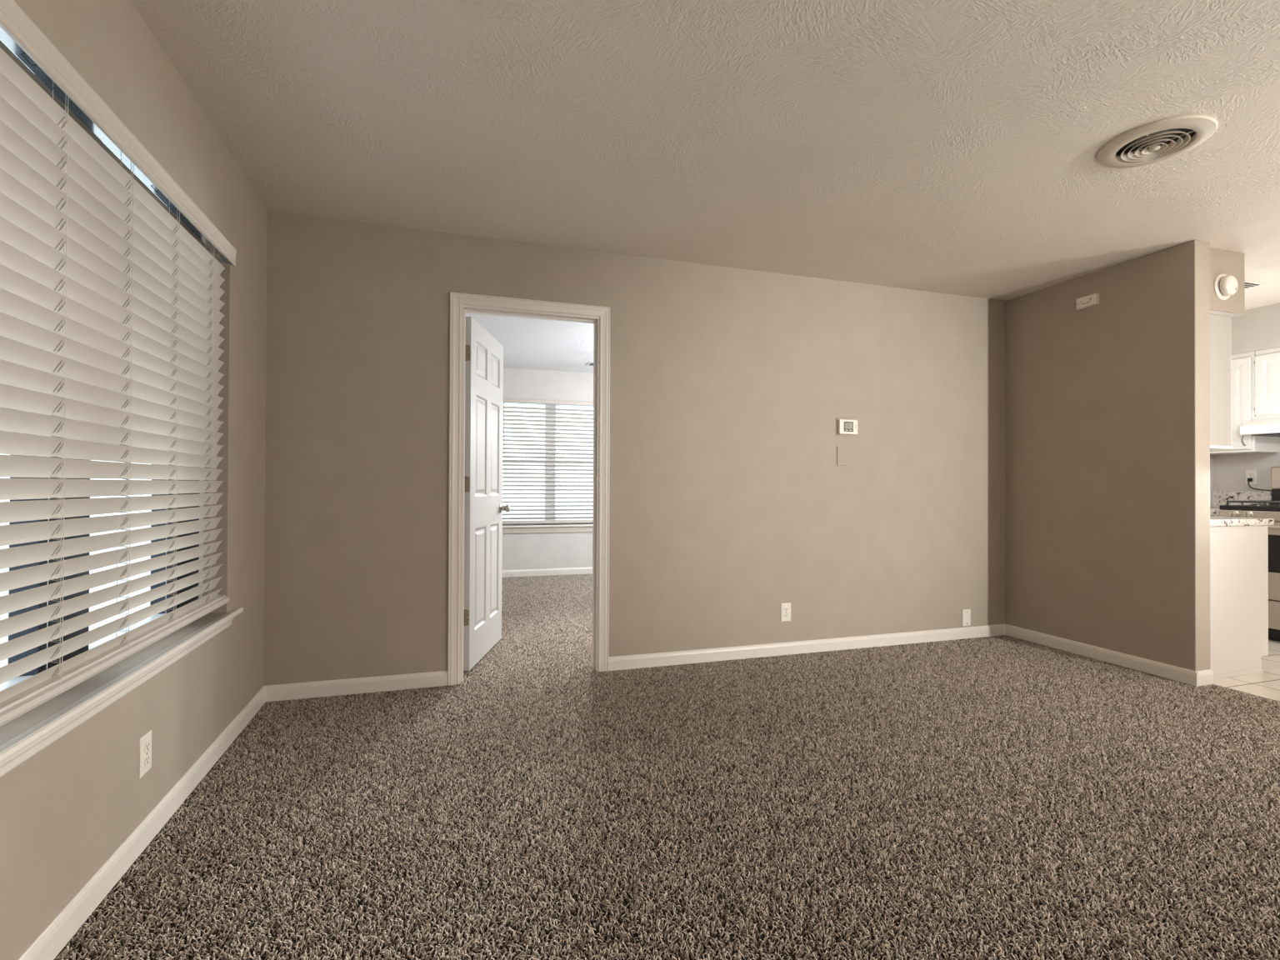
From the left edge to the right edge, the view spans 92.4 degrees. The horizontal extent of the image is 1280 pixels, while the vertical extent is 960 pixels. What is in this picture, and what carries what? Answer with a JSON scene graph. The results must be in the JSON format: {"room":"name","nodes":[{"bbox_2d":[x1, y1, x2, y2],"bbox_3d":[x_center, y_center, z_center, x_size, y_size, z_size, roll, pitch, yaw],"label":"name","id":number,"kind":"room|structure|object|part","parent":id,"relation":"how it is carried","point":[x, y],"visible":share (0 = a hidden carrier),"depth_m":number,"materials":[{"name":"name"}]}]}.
{"room":"empty living room","nodes":[
{"label":"empty living room","id":0,"kind":"room"},
{"bbox_2d":[0,0,267,959],"bbox_3d":[-0.734,-0.116,-0.765,0.160,2.500,8.185,0,0,-18],"label":"wall","id":1,"kind":"structure","parent":0,"point":[67,808],"depth_m":1.88,"materials":[{"name":"beige paint"}]},
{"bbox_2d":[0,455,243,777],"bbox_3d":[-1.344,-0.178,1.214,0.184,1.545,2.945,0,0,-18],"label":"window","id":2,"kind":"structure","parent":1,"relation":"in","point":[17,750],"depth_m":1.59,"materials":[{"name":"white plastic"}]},
{"bbox_3d":[-1.397,-0.209,1.194,0.070,1.485,2.720,0,0,-18],"label":"frame","id":3,"kind":"part","parent":2,"relation":"part of","materials":[{"name":"white plastic"}]},
{"bbox_2d":[0,0,236,726],"bbox_3d":[-1.261,-0.229,1.207,0.083,1.426,2.662,0,0,-18],"label":"window blind","id":4,"kind":"object","parent":2,"relation":"attached to","point":[110,315],"visible":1,"depth_m":1.53,"materials":[{"name":"white plastic"}]},
{"bbox_3d":[-1.336,-0.194,1.405,0.025,1.306,0.002,0,0,-18],"label":"rung cord","id":5,"kind":"part","parent":4,"relation":"part of","materials":[{"name":"white fabric"}]},
{"bbox_3d":[-1.335,-0.218,1.411,0.029,1.357,0.013,0,0,-18],"label":"ladder cord","id":6,"kind":"part","parent":4,"relation":"part of","materials":[{"name":"white fabric"}]},
{"bbox_3d":[-1.340,-0.194,1.418,0.025,1.306,0.002,0,0,-18],"label":"rung cord","id":7,"kind":"part","parent":4,"relation":"part of","materials":[{"name":"white fabric"}]},
{"bbox_3d":[-1.287,0.468,1.227,0.054,0.034,2.602,0,0,-18],"label":"rail","id":8,"kind":"part","parent":4,"relation":"part of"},
{"bbox_3d":[-1.430,-0.192,1.700,0.025,1.306,0.002,0,0,-18],"label":"rung cord","id":9,"kind":"part","parent":4,"relation":"part of","materials":[{"name":"white fabric"}]},
{"bbox_3d":[-1.429,-0.216,1.707,0.029,1.357,0.013,0,0,-18],"label":"ladder cord","id":10,"kind":"part","parent":4,"relation":"part of","materials":[{"name":"white fabric"}]},
{"bbox_3d":[-1.434,-0.192,1.714,0.025,1.306,0.002,0,0,-18],"label":"rung cord","id":11,"kind":"part","parent":4,"relation":"part of","materials":[{"name":"white fabric"}]},
{"bbox_3d":[-1.524,-0.191,1.998,0.025,1.306,0.002,0,0,-18],"label":"rung cord","id":12,"kind":"part","parent":4,"relation":"part of","materials":[{"name":"white fabric"}]},
{"bbox_3d":[-1.524,-0.215,2.005,0.029,1.357,0.013,0,0,-18],"label":"ladder cord","id":13,"kind":"part","parent":4,"relation":"part of","materials":[{"name":"white fabric"}]},
{"bbox_3d":[-1.529,-0.191,2.012,0.025,1.306,0.002,0,0,-18],"label":"rung cord","id":14,"kind":"part","parent":4,"relation":"part of","materials":[{"name":"white fabric"}]},
{"bbox_3d":[-1.620,-0.189,2.299,0.025,1.306,0.002,0,0,-18],"label":"rung cord","id":15,"kind":"part","parent":4,"relation":"part of","materials":[{"name":"white fabric"}]},
{"bbox_3d":[-1.619,-0.213,2.305,0.029,1.357,0.013,0,0,-18],"label":"ladder cord","id":16,"kind":"part","parent":4,"relation":"part of","materials":[{"name":"white fabric"}]},
{"bbox_3d":[-1.624,-0.189,2.312,0.025,1.306,0.002,0,0,-18],"label":"rung cord","id":17,"kind":"part","parent":4,"relation":"part of","materials":[{"name":"white fabric"}]},
{"bbox_3d":[-1.314,0.546,1.220,0.114,0.024,2.945,0,0,-18],"label":"sill","id":18,"kind":"part","parent":2,"relation":"part of","materials":[{"name":"white paint"}]},
{"bbox_2d":[17,685,265,959],"bbox_3d":[-0.640,1.035,-0.801,0.012,0.078,8.070,0,0,-18],"label":"baseboard","id":19,"kind":"structure","parent":1,"relation":"attached to","point":[58,932],"depth_m":1.73,"materials":[{"name":"white paint"}]},
{"bbox_2d":[138,730,151,779],"bbox_3d":[-1.476,0.816,1.834,0.009,0.116,0.072,0,0,-18],"label":"wall outlet","id":20,"kind":"object","parent":1,"relation":"attached to","point":[144,742],"visible":1,"depth_m":1.82,"materials":[{"name":"white plastic"}]},
{"bbox_2d":[144,754,149,765],"bbox_3d":[-1.473,0.835,1.835,0.003,0.027,0.034,0,0,-18],"label":"receptacle","id":21,"kind":"object","parent":20,"relation":"attached to","point":[147,757],"depth_m":1.83,"materials":[{"name":"white plastic"}]},
{"bbox_2d":[144,741,150,752],"bbox_3d":[-1.473,0.796,1.835,0.003,0.027,0.034,0,0,-18],"label":"receptacle","id":22,"kind":"object","parent":20,"relation":"attached to","point":[147,744],"depth_m":1.84,"materials":[{"name":"white plastic"}]},
{"bbox_2d":[465,312,594,373],"bbox_3d":[-0.514,-1.383,5.614,4.402,0.120,3.840,0,0,-18],"label":"ceiling","id":23,"kind":"structure","parent":0,"point":[527,343],"depth_m":5.83,"materials":[{"name":"white paint"}]},
{"bbox_2d":[585,361,593,365],"bbox_3d":[-0.444,-1.310,6.916,0.300,0.009,0.180,0,0,-18],"label":"ceiling vent","id":24,"kind":"object","parent":23,"relation":"in","point":[590,363],"visible":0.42,"depth_m":6.88,"materials":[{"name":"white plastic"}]},
{"bbox_2d":[502,367,593,577],"bbox_3d":[-1.087,-0.064,7.377,4.412,2.500,0.120,0,0,-18],"label":"wall","id":25,"kind":"structure","parent":0,"point":[552,550],"depth_m":7.31,"materials":[{"name":"paint"}]},
{"bbox_2d":[501,567,592,577],"bbox_3d":[-1.043,1.087,7.315,4.152,0.078,0.012,0,0,-18],"label":"baseboard","id":26,"kind":"structure","parent":25,"relation":"attached to","point":[506,573],"depth_m":7.29,"materials":[{"name":"white paint"}]},
{"bbox_2d":[502,403,593,534],"bbox_3d":[-1.113,-0.164,7.348,1.980,1.570,0.150,0,0,-18],"label":"window","id":27,"kind":"structure","parent":25,"relation":"in","point":[573,527],"depth_m":7.38,"materials":[{"name":"white plastic"}]},
{"bbox_3d":[-1.109,0.538,7.322,1.980,0.025,0.105,0,0,-18],"label":"sill","id":28,"kind":"part","parent":27,"relation":"part of","materials":[{"name":"white paint"}]},
{"bbox_2d":[502,398,593,524],"bbox_3d":[-1.103,-0.226,7.316,1.900,1.463,0.072,0,0,-18],"label":"window blind","id":29,"kind":"object","parent":27,"relation":"attached to","point":[505,400],"visible":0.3,"depth_m":7.32,"materials":[{"name":"white plastic"}]},
{"bbox_3d":[-1.391,-0.221,7.234,0.002,1.390,0.054,0,0,-18],"label":"ladder cord","id":30,"kind":"part","parent":29,"relation":"part of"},
{"bbox_3d":[-1.108,0.488,7.319,1.860,0.035,0.052,0,0,-18],"label":"rail","id":31,"kind":"part","parent":29,"relation":"part of","materials":[{"name":"white plastic"}]},
{"bbox_3d":[-0.972,-0.219,7.367,0.002,1.390,0.054,0,0,-18],"label":"ladder cord","id":32,"kind":"part","parent":29,"relation":"part of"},
{"bbox_2d":[54,574,1279,959],"bbox_3d":[2.048,1.134,2.018,7.442,0.060,12.220,0,0,-18],"label":"floor","id":33,"kind":"structure","parent":0,"point":[1212,938],"depth_m":1.80,"materials":[{"name":"brown carpet"}]},
{"bbox_2d":[53,573,1279,959],"bbox_3d":[0.571,1.111,3.432,4.905,0.014,8.567,0,0,-18],"label":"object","id":34,"kind":"structure","parent":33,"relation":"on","point":[581,592],"depth_m":2.06,"materials":[{"name":"brown carpet"}]},
{"bbox_2d":[1210,525,1268,679],"bbox_3d":[3.268,0.694,4.071,0.639,0.857,1.145,0,0,-18],"label":"base cabinet","id":35,"kind":"object","parent":33,"relation":"on","point":[1238,554],"visible":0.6,"depth_m":3.53,"materials":[{"name":"white paint"}]},
{"bbox_2d":[1210,515,1274,526],"bbox_3d":[3.260,0.243,4.066,0.615,0.040,1.157,0,0,-18],"label":"countertop","id":36,"kind":"structure","parent":35,"relation":"on","point":[1215,521],"depth_m":3.54,"materials":[{"name":"stone"}]},
{"bbox_2d":[1219,466,1279,641],"bbox_3d":[4.713,0.508,4.305,0.706,1.243,0.762,0,0,-18],"label":"gas range","id":37,"kind":"object","parent":33,"relation":"on","point":[1272,510],"visible":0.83,"depth_m":4.30,"materials":[{"name":"silver metal"}]},
{"bbox_3d":[4.337,0.246,4.487,0.030,0.054,0.054,0,0,-18],"label":"knob","id":38,"kind":"part","parent":37,"relation":"part of","materials":[{"name":"silver metal"}]},
{"bbox_3d":[4.362,0.245,4.407,0.030,0.054,0.054,0,0,-18],"label":"knob","id":39,"kind":"part","parent":37,"relation":"part of","materials":[{"name":"silver metal"}]},
{"bbox_2d":[1219,505,1279,511],"bbox_3d":[4.745,0.199,4.317,0.642,0.034,0.762,0,0,-18],"label":"cooktop","id":40,"kind":"object","parent":37,"relation":"in","point":[1222,507],"depth_m":4.43,"materials":[{"name":"black metal"}]},
{"bbox_3d":[4.463,0.246,4.227,0.053,0.064,0.762,0,0,-18],"label":"control panel","id":41,"kind":"part","parent":37,"relation":"part of","materials":[{"name":"silver metal"}]},
{"bbox_3d":[4.530,0.176,4.500,0.090,0.015,0.090,0,0,-18],"label":"burner","id":42,"kind":"part","parent":37,"relation":"part of","materials":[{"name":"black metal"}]},
{"bbox_2d":[1247,478,1271,490],"bbox_3d":[4.906,0.033,4.842,0.040,0.111,0.185,0,0,-18],"label":"power cord","id":43,"kind":"object","parent":37,"relation":"hanging from","point":[1248,479],"visible":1,"depth_m":4.90,"materials":[{"name":"black plastic"}]},
{"bbox_3d":[4.405,0.322,4.209,0.058,0.021,0.662,0,0,-18],"label":"oven handle","id":44,"kind":"part","parent":37,"relation":"part of","materials":[{"name":"silver metal"}]},
{"bbox_3d":[4.451,0.559,4.222,0.045,0.538,0.754,0,0,-18],"label":"oven door","id":45,"kind":"part","parent":37,"relation":"part of","materials":[{"name":"silver metal"}]},
{"bbox_3d":[4.450,0.933,4.220,0.043,0.190,0.754,0,0,-18],"label":"drawer","id":46,"kind":"part","parent":37,"relation":"part of","materials":[{"name":"silver metal"}]},
{"bbox_3d":[4.593,0.700,4.883,0.618,0.866,0.398,0,0,-18],"label":"base cabinet","id":47,"kind":"object","parent":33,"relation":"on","visible":0},
{"bbox_2d":[1210,490,1271,515],"bbox_3d":[4.587,0.174,4.882,0.639,0.182,0.403,0,0,-18],"label":"countertop","id":48,"kind":"structure","parent":47,"relation":"on","point":[1218,497],"depth_m":4.98,"materials":[{"name":"stone"}]},
{"bbox_2d":[130,0,1279,310],"bbox_3d":[2.714,-1.405,0.218,7.292,0.120,8.200,0,0,-18],"label":"ceiling","id":49,"kind":"structure","parent":0,"point":[948,147],"depth_m":2.30,"materials":[{"name":"beige paint"}]},
{"bbox_2d":[1096,115,1218,168],"bbox_3d":[2.027,-1.319,2.418,0.364,0.030,0.364,0,0,-18],"label":"ceiling vent","id":50,"kind":"object","parent":49,"relation":"in","point":[1166,138],"visible":1,"depth_m":2.39,"materials":[{"name":"beige metal"}]},
{"bbox_2d":[1245,280,1266,289],"bbox_3d":[4.039,-1.309,4.111,0.210,0.009,0.140,0,0,-18],"label":"ceiling vent","id":51,"kind":"object","parent":49,"relation":"in","point":[1248,284],"visible":0.48,"depth_m":4.07,"materials":[{"name":"white plastic"}]},
{"bbox_2d":[263,210,1213,703],"bbox_3d":[1.440,-0.075,4.158,7.282,2.500,0.115,0,0,-18],"label":"wall","id":52,"kind":"structure","parent":0,"point":[731,502],"depth_m":3.70,"materials":[{"name":"beige paint"}]},
{"bbox_2d":[264,670,447,701],"bbox_3d":[-1.449,1.058,3.168,0.870,0.078,0.012,0,0,-18],"label":"baseboard","id":53,"kind":"structure","parent":52,"relation":"attached to","point":[429,679],"depth_m":3.16,"materials":[{"name":"white paint"}]},
{"bbox_2d":[463,316,509,670],"bbox_3d":[-0.978,0.074,3.874,0.164,2.022,0.764,0,0,1],"label":"door","id":54,"kind":"structure","parent":52,"relation":"in","point":[483,507],"depth_m":3.77,"materials":[{"name":"white paint"}]},
{"bbox_3d":[-0.922,0.188,4.191,0.064,0.062,0.062,0,0,1],"label":"knob","id":55,"kind":"part","parent":54,"relation":"part of","materials":[{"name":"silver metal"}]},
{"bbox_2d":[447,291,609,685],"bbox_3d":[-0.622,0.044,3.494,0.893,2.117,0.132,0,0,-18],"label":"door frame","id":56,"kind":"structure","parent":52,"relation":"attached to","point":[457,299],"depth_m":3.44,"materials":[{"name":"white paint"}]},
{"bbox_2d":[780,602,790,621],"bbox_3d":[0.935,0.842,3.928,0.072,0.116,0.009,0,0,-18],"label":"wall outlet","id":57,"kind":"object","parent":52,"relation":"attached to","point":[785,607],"visible":1,"depth_m":3.92,"materials":[{"name":"white plastic"}]},
{"bbox_2d":[608,624,1005,670],"bbox_3d":[1.245,1.075,4.023,2.997,0.078,0.012,0,0,-18],"label":"baseboard","id":58,"kind":"structure","parent":52,"relation":"attached to","point":[668,658],"depth_m":3.94,"materials":[{"name":"white paint"}]},
{"bbox_2d":[836,445,847,465],"bbox_3d":[1.337,-0.165,4.062,0.078,0.128,0.008,0,0,-18],"label":"wall plate","id":59,"kind":"object","parent":52,"relation":"attached to","point":[842,451],"visible":1,"depth_m":4.06,"materials":[{"name":"beige paint"}]},
{"bbox_2d":[836,417,857,436],"bbox_3d":[1.373,-0.356,4.062,0.153,0.120,0.030,0,0,-18],"label":"thermostat","id":60,"kind":"object","parent":52,"relation":"attached to","point":[845,427],"visible":1,"depth_m":4.05,"materials":[{"name":"white plastic"}]},
{"bbox_2d":[962,609,970,625],"bbox_3d":[2.325,0.974,4.369,0.072,0.116,0.008,0,0,-18],"label":"wall plate","id":61,"kind":"object","parent":52,"relation":"attached to","point":[966,612],"visible":1,"depth_m":4.37,"materials":[{"name":"white plastic"}]},
{"bbox_2d":[1005,240,1209,687],"bbox_3d":[2.914,-0.070,3.941,0.122,2.500,1.190,0,0,-18],"label":"wall","id":62,"kind":"structure","parent":0,"point":[1107,402],"depth_m":3.76,"materials":[{"name":"beige paint"}]},
{"bbox_2d":[1076,293,1099,309],"bbox_3d":[2.851,-1.142,3.913,0.028,0.070,0.132,0,0,-18],"label":"box","id":63,"kind":"object","parent":62,"relation":"attached to","point":[1092,300],"visible":1,"depth_m":3.90,"materials":[{"name":"white plastic"}]},
{"bbox_2d":[1005,624,1198,686],"bbox_3d":[2.847,1.081,3.908,0.012,0.078,1.202,0,0,-18],"label":"baseboard","id":64,"kind":"structure","parent":62,"relation":"attached to","point":[1163,670],"depth_m":3.78,"materials":[{"name":"white paint"}]},
{"bbox_2d":[1194,669,1213,686],"bbox_3d":[3.085,1.078,3.359,0.134,0.078,0.012,0,0,-18],"label":"baseboard","id":65,"kind":"structure","parent":62,"relation":"attached to","point":[1205,677],"depth_m":3.35,"materials":[{"name":"white paint"}]},
{"bbox_2d":[1210,310,1234,449],"bbox_3d":[3.106,-0.572,4.029,0.288,0.782,1.144,0,0,-18],"label":"upper cabinet","id":66,"kind":"object","parent":62,"relation":"attached to","point":[1220,322],"visible":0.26,"depth_m":3.50,"materials":[{"name":"white paint"}]},
{"bbox_3d":[3.097,-0.189,4.025,0.274,0.016,1.142,0,0,-18],"label":"light rail","id":67,"kind":"part","parent":66,"relation":"part of","materials":[{"name":"white paint"}]},
{"bbox_3d":[3.295,-0.571,3.876,0.019,0.725,0.710,0,0,-18],"label":"cabinet door","id":68,"kind":"part","parent":66,"relation":"part of","materials":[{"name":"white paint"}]},
{"bbox_2d":[1209,247,1244,316],"bbox_3d":[3.155,-1.141,4.050,0.390,0.355,1.140,0,0,-18],"label":"wall","id":69,"kind":"structure","parent":0,"point":[1221,262],"depth_m":3.52,"materials":[{"name":"beige paint"}]},
{"bbox_2d":[1213,274,1238,299],"bbox_3d":[3.333,-1.105,3.479,0.148,0.148,0.054,0,0,-18],"label":"smoke detector","id":70,"kind":"object","parent":69,"relation":"attached to","point":[1224,286],"visible":1,"depth_m":3.46,"materials":[{"name":"white plastic"}]},
{"bbox_3d":[3.326,-1.105,3.499,0.148,0.148,0.012,0,0,-18],"label":"plate","id":71,"kind":"part","parent":70,"relation":"part of","materials":[{"name":"white plastic"}]},
{"bbox_2d":[1213,452,1279,491],"bbox_3d":[6.092,-0.073,1.401,0.120,2.500,8.185,0,0,-18],"label":"wall","id":72,"kind":"structure","parent":0,"point":[1229,470],"depth_m":4.99,"materials":[{"name":"paint"}]},
{"bbox_2d":[1211,490,1271,507],"bbox_3d":[4.881,0.153,4.976,0.021,0.136,0.403,0,0,-18],"label":"backsplash","id":73,"kind":"structure","parent":72,"relation":"attached to","point":[1218,497],"depth_m":5.00,"materials":[{"name":"stone"}]},
{"bbox_2d":[1210,351,1279,454],"bbox_3d":[4.731,-0.603,4.917,0.356,0.764,0.433,0,0,-18],"label":"upper cabinet","id":74,"kind":"object","parent":72,"relation":"attached to","point":[1242,366],"visible":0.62,"depth_m":4.73,"materials":[{"name":"white paint"}]},
{"bbox_3d":[4.607,-0.593,4.870,0.020,0.703,0.388,0,0,-18],"label":"cabinet door","id":75,"kind":"part","parent":74,"relation":"part of","materials":[{"name":"white paint"}]},
{"bbox_2d":[1245,470,1257,484],"bbox_3d":[4.906,-0.028,4.926,0.009,0.116,0.072,0,0,-18],"label":"wall outlet","id":76,"kind":"object","parent":72,"relation":"attached to","point":[1252,474],"visible":1,"depth_m":4.92,"materials":[{"name":"white plastic"}]},
{"bbox_2d":[1240,414,1279,436],"bbox_3d":[4.852,-0.413,4.322,0.479,0.152,0.761,0,0,-18],"label":"range hood","id":77,"kind":"object","parent":72,"relation":"attached to","point":[1265,426],"visible":1,"depth_m":4.53,"materials":[{"name":"white paint"}]},
{"bbox_2d":[1254,347,1279,416],"bbox_3d":[4.930,-0.739,4.350,0.320,0.497,0.762,0,0,-18],"label":"upper cabinet","id":78,"kind":"object","parent":72,"relation":"attached to","point":[1267,362],"visible":1,"depth_m":4.59,"materials":[{"name":"white paint"}]},
{"bbox_2d":[1230,303,1279,354],"bbox_3d":[5.118,-1.152,3.765,0.320,0.320,2.870,0,0,-18],"label":"wall","id":79,"kind":"structure","parent":0,"point":[1258,329],"depth_m":4.65,"materials":[{"name":"paint"}]},
{"label":"outside","id":80,"kind":"structure","parent":0,"visible":0},
{"bbox_2d":[0,522,150,667],"bbox_3d":[-19.561,1.384,-6.214,38.968,0.050,60.000,0,0,-18],"label":"ground","id":81,"kind":"structure","parent":80,"point":[4,639],"depth_m":8.63,"materials":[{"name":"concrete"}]},
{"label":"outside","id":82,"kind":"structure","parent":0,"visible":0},
{"bbox_2d":[502,506,592,520],"bbox_3d":[1.859,1.683,25.472,21.032,0.050,32.550,0,0,-18],"label":"ground bedroom","id":83,"kind":"structure","parent":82,"point":[557,507],"depth_m":31.85,"materials":[{"name":"concrete"}]}
]}

